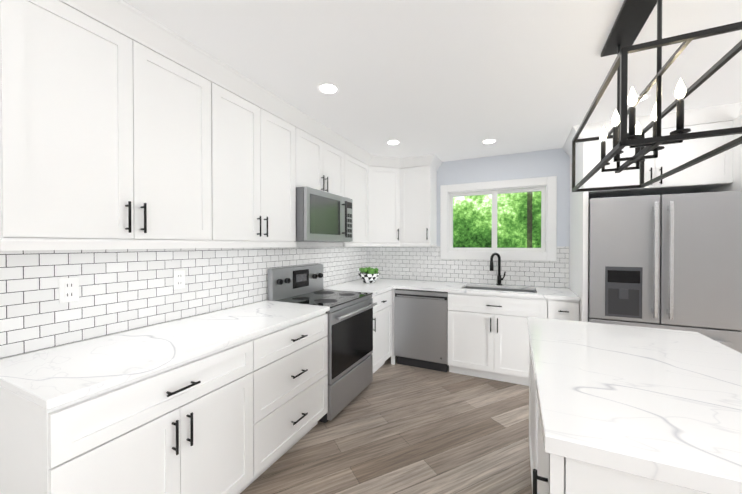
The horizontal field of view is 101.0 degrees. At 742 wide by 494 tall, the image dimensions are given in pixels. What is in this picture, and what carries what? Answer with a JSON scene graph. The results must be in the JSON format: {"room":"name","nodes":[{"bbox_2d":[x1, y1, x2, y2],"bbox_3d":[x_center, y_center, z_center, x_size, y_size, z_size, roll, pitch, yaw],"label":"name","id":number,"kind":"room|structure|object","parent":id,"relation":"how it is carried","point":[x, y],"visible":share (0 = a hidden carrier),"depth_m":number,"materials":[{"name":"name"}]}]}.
{"room":"kitchen","nodes":[
{"label":"kitchen","id":0,"kind":"room"},
{"bbox_2d":[0,242,358,358],"bbox_3d":[-1.522,0.160,1.400,0.100,2.440,6.800,0,1,25],"label":"wall","id":1,"kind":"structure","parent":0,"point":[307,244],"depth_m":3.01,"materials":[{"name":"white paint"}]},
{"bbox_2d":[0,0,211,239],"bbox_3d":[-1.227,-0.496,1.475,0.360,0.920,0.803,0,1,25],"label":"upper cabinet","id":2,"kind":"object","parent":1,"relation":"attached to","point":[105,132],"visible":0.98,"depth_m":1.29,"materials":[{"name":"white wood"}]},
{"bbox_2d":[0,246,366,357],"bbox_3d":[-0.808,0.223,2.776,0.007,0.448,3.504,0,1,25],"label":"backsplash","id":3,"kind":"structure","parent":1,"relation":"attached to","point":[120,290],"depth_m":1.68,"materials":[{"name":"tile"}]},
{"bbox_2d":[59,277,78,303],"bbox_3d":[-1.431,0.205,1.452,0.006,0.116,0.072,0,1,25],"label":"electrical outlet","id":4,"kind":"object","parent":3,"relation":"attached to","point":[68,289],"visible":1,"depth_m":1.45,"materials":[{"name":"white plastic"}]},
{"bbox_2d":[173,270,184,289],"bbox_3d":[-1.206,0.206,1.926,0.006,0.116,0.072,0,1,25],"label":"electrical outlet","id":5,"kind":"object","parent":3,"relation":"attached to","point":[179,279],"visible":1,"depth_m":1.92,"materials":[{"name":"white plastic"}]},
{"bbox_2d":[0,0,387,250],"bbox_3d":[-0.700,-0.534,2.512,0.420,1.069,3.262,0,1,25],"label":"upper cabinet","id":6,"kind":"object","parent":1,"relation":"attached to","point":[122,17],"depth_m":1.60,"materials":[{"name":"white wood"}]},
{"bbox_2d":[294,187,352,241],"bbox_3d":[-0.514,-0.267,2.833,0.476,0.430,0.756,0,1,25],"label":"over-the-range microwave","id":7,"kind":"object","parent":6,"relation":"attached to","point":[322,216],"visible":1,"depth_m":2.61,"materials":[{"name":"silver metal"}]},
{"bbox_2d":[211,82,295,241],"bbox_3d":[-0.893,-0.501,2.176,0.360,0.920,0.746,0,1,25],"label":"upper cabinet","id":8,"kind":"object","parent":1,"relation":"attached to","point":[253,160],"visible":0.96,"depth_m":2.04,"materials":[{"name":"white wood"}]},
{"bbox_2d":[295,127,343,196],"bbox_3d":[-0.569,-0.726,2.857,0.360,0.482,0.762,0,1,25],"label":"upper cabinet","id":9,"kind":"object","parent":1,"relation":"attached to","point":[319,164],"visible":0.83,"depth_m":2.74,"materials":[{"name":"white wood"}]},
{"bbox_2d":[344,153,368,242],"bbox_3d":[-0.281,-0.512,3.463,0.360,0.920,0.574,0,1,25],"label":"upper cabinet","id":10,"kind":"object","parent":1,"relation":"attached to","point":[356,181],"visible":0.44,"depth_m":3.44,"materials":[{"name":"white wood"}]},
{"bbox_2d":[367,166,399,242],"bbox_3d":[0.089,-0.516,3.941,0.619,0.920,0.614,0,1,25],"label":"upper cabinet","id":11,"kind":"object","parent":1,"relation":"attached to","point":[384,204],"visible":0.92,"depth_m":3.73,"materials":[{"name":"white wood"}]},
{"bbox_2d":[240,356,531,493],"bbox_3d":[1.233,1.431,0.101,6.200,0.080,6.800,0,1,25],"label":"floor","id":12,"kind":"structure","parent":0,"point":[390,428],"depth_m":2.14,"materials":[{"name":"brown wood"}]},
{"bbox_2d":[0,339,252,493],"bbox_3d":[-1.079,0.935,1.434,0.656,0.889,0.806,0,1,25],"label":"base cabinet","id":13,"kind":"object","parent":12,"relation":"on","point":[186,427],"visible":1,"depth_m":1.19,"materials":[{"name":"white wood"}]},
{"bbox_2d":[241,312,327,491],"bbox_3d":[-0.749,0.930,2.129,0.656,0.889,0.728,0,1,25],"label":"base cabinet","id":14,"kind":"object","parent":12,"relation":"on","point":[290,385],"visible":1,"depth_m":1.93,"materials":[{"name":"white wood"}]},
{"bbox_2d":[0,300,329,409],"bbox_3d":[-0.933,0.472,1.760,0.640,0.030,1.550,0,1,25],"label":"countertop","id":15,"kind":"structure","parent":14,"relation":"on","point":[50,378],"depth_m":1.34,"materials":[{"name":"stone"}]},
{"bbox_2d":[268,264,376,422],"bbox_3d":[-0.398,0.776,2.787,0.692,1.185,0.758,0,1,25],"label":"range","id":16,"kind":"object","parent":12,"relation":"on","point":[350,345],"visible":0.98,"depth_m":2.65,"materials":[{"name":"grey metal"}]},
{"bbox_2d":[372,289,391,372],"bbox_3d":[-0.140,0.919,3.409,0.656,0.889,0.576,0,1,25],"label":"base cabinet","id":17,"kind":"object","parent":12,"relation":"on","point":[382,332],"visible":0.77,"depth_m":3.29,"materials":[{"name":"white wood"}]},
{"bbox_2d":[323,282,395,294],"bbox_3d":[-0.158,0.459,3.391,0.640,0.030,0.538,0,1,25],"label":"countertop","id":18,"kind":"structure","parent":17,"relation":"on","point":[377,287],"depth_m":3.38,"materials":[{"name":"stone"}]},
{"bbox_2d":[391,288,394,364],"bbox_3d":[0.109,0.915,3.942,0.648,0.889,0.600,0,1,25],"label":"base cabinet","id":19,"kind":"object","parent":12,"relation":"on","point":[393,355],"visible":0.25,"depth_m":3.54,"materials":[{"name":"white wood"}]},
{"bbox_2d":[394,289,447,371],"bbox_3d":[0.663,0.924,3.649,0.598,0.876,0.594,0,1,25],"label":"dishwasher","id":20,"kind":"object","parent":12,"relation":"on","point":[420,328],"visible":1,"depth_m":3.38,"materials":[{"name":"grey metal"}]},
{"bbox_2d":[447,292,546,385],"bbox_3d":[1.354,0.920,3.319,0.924,0.889,0.656,0,1,25],"label":"base cabinet","id":21,"kind":"object","parent":12,"relation":"on","point":[488,336],"visible":0.92,"depth_m":3.07,"materials":[{"name":"white wood"}]},
{"bbox_2d":[350,278,579,300],"bbox_3d":[0.904,0.458,3.539,2.430,0.030,0.642,0,1,25],"label":"countertop","id":22,"kind":"structure","parent":21,"relation":"on","point":[457,287],"depth_m":3.31,"materials":[{"name":"stone"}]},
{"bbox_2d":[358,267,379,282],"bbox_3d":[-0.021,0.342,3.789,0.280,0.196,0.280,0,1,25],"label":"potted plant","id":23,"kind":"object","parent":22,"relation":"on","point":[368,275],"visible":1,"depth_m":3.70,"materials":[{"name":"ceramic"}]},
{"bbox_2d":[490,253,505,284],"bbox_3d":[1.460,0.253,3.527,0.168,0.377,0.151,0,1,25],"label":"faucet","id":24,"kind":"object","parent":22,"relation":"on","point":[499,278],"visible":0.98,"depth_m":3.54,"materials":[{"name":"black metal"}]},
{"bbox_2d":[465,286,535,292],"bbox_3d":[1.382,0.570,3.331,0.750,0.188,0.435,0,1,25],"label":"sink","id":25,"kind":"object","parent":22,"relation":"in","point":[501,289],"visible":0.02,"depth_m":3.52,"materials":[{"name":"silver metal"}]},
{"bbox_2d":[547,299,578,320],"bbox_3d":[1.885,0.922,3.067,0.246,0.889,0.656,0,1,25],"label":"base cabinet","id":26,"kind":"object","parent":12,"relation":"on","point":[559,309],"visible":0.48,"depth_m":2.80,"materials":[{"name":"white wood"}]},
{"bbox_2d":[569,134,588,321],"bbox_3d":[1.999,0.200,2.961,0.038,2.335,0.742,0,1,25],"label":"surround","id":27,"kind":"object","parent":12,"relation":"on","point":[578,257],"visible":0.57,"depth_m":2.74,"materials":[{"name":"white wood"}]},
{"bbox_2d":[529,337,698,493],"bbox_3d":[1.081,0.945,1.216,0.832,0.874,1.356,0,1,25],"label":"kitchen island","id":28,"kind":"object","parent":12,"relation":"on","point":[549,475],"depth_m":0.75,"materials":[{"name":"white painted wood"},{"name":"quartz"},{"name":"black metal"}]},
{"bbox_2d":[527,317,741,493],"bbox_3d":[1.097,0.484,1.205,0.820,0.045,1.380,0,1,25],"label":"island countertop","id":29,"kind":"structure","parent":28,"relation":"on","point":[661,406],"depth_m":0.92,"materials":[{"name":"white stone"}]},
{"bbox_2d":[588,190,741,352],"bbox_3d":[2.409,0.479,2.700,0.914,1.780,0.802,0,1,25],"label":"fridge","id":30,"kind":"object","parent":12,"relation":"on","point":[671,261],"visible":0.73,"depth_m":2.35,"materials":[{"name":"silver metal"}]},
{"bbox_2d":[699,115,741,331],"bbox_3d":[2.860,0.203,2.551,0.016,2.335,0.742,0,1,25],"label":"surround","id":31,"kind":"object","parent":12,"relation":"on","point":[735,184],"depth_m":2.28,"materials":[{"name":"white wood"}]},
{"bbox_2d":[123,0,741,161],"bbox_3d":[1.233,-1.079,0.080,6.200,0.060,6.800,0,1,25],"label":"ceiling","id":32,"kind":"structure","parent":0,"point":[447,80],"depth_m":1.75,"materials":[{"name":"white paint"}]},
{"bbox_2d":[317,82,338,93],"bbox_3d":[-0.287,-1.062,2.054,0.150,0.005,0.150,0,1,25],"label":"recessed light","id":33,"kind":"object","parent":32,"relation":"in","point":[328,88],"visible":1,"depth_m":2.05,"materials":[{"name":"white"}]},
{"bbox_2d":[386,140,400,144],"bbox_3d":[0.229,-1.071,3.138,0.150,0.005,0.150,0,1,25],"label":"recessed light","id":34,"kind":"object","parent":32,"relation":"in","point":[392,142],"visible":1,"depth_m":3.13,"materials":[{"name":"white"}]},
{"bbox_2d":[481,139,496,143],"bbox_3d":[1.200,-1.071,3.108,0.150,0.005,0.150,0,1,25],"label":"recessed light","id":35,"kind":"object","parent":32,"relation":"in","point":[488,141],"visible":1,"depth_m":3.10,"materials":[{"name":"white"}]},
{"bbox_2d":[627,93,650,103],"bbox_3d":[1.907,-1.063,2.196,0.150,0.005,0.150,0,1,25],"label":"recessed light","id":36,"kind":"object","parent":32,"relation":"in","point":[647,96],"visible":0.35,"depth_m":2.17,"materials":[{"name":"white"}]},
{"bbox_2d":[572,0,741,191],"bbox_3d":[1.175,-0.695,1.359,0.341,0.727,0.981,0,1,25],"label":"chandelier","id":37,"kind":"object","parent":32,"relation":"hanging from","point":[631,19],"visible":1,"depth_m":1.18,"materials":[{"name":"black metal"}]},
{"bbox_2d":[383,148,588,289],"bbox_3d":[2.671,0.146,3.116,6.000,2.440,0.100,0,1,25],"label":"wall","id":38,"kind":"structure","parent":0,"point":[546,163],"depth_m":3.51,"materials":[{"name":"blue"}]},
{"bbox_2d":[400,165,436,242],"bbox_3d":[0.590,-0.515,3.843,0.388,0.920,0.360,0,1,25],"label":"upper cabinet","id":39,"kind":"object","parent":38,"relation":"attached to","point":[418,204],"visible":0.98,"depth_m":3.72,"materials":[{"name":"white wood"}]},
{"bbox_2d":[428,156,441,245],"bbox_3d":[0.800,-0.544,3.778,0.086,1.069,0.297,0,1,25],"label":"upper cabinet","id":40,"kind":"object","parent":38,"relation":"attached to","point":[434,161],"depth_m":3.68,"materials":[{"name":"white wood"}]},
{"bbox_2d":[367,246,568,287],"bbox_3d":[1.043,0.214,3.832,2.432,0.448,0.006,0,1,25],"label":"backsplash","id":41,"kind":"structure","parent":38,"relation":"attached to","point":[426,263],"depth_m":3.80,"materials":[{"name":"tile"}]},
{"bbox_2d":[440,176,556,260],"bbox_3d":[1.474,-0.313,3.655,1.270,0.930,0.097,0,1,25],"label":"window","id":42,"kind":"structure","parent":38,"relation":"in","point":[549,183],"depth_m":3.60,"materials":[{"name":"white"}]},
{"bbox_2d":[563,102,741,199],"bbox_3d":[2.406,-0.781,2.788,1.047,0.580,0.686,0,1,25],"label":"upper cabinet","id":43,"kind":"object","parent":38,"relation":"attached to","point":[715,171],"visible":0.67,"depth_m":2.48,"materials":[{"name":"white wood"}]},
{"label":"outside","id":44,"kind":"structure","parent":0,"visible":0},
{"bbox_2d":[450,187,545,251],"bbox_3d":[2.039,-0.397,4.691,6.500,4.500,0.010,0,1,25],"label":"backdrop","id":45,"kind":"structure","parent":44,"point":[518,220],"depth_m":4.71,"materials":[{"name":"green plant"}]}
]}

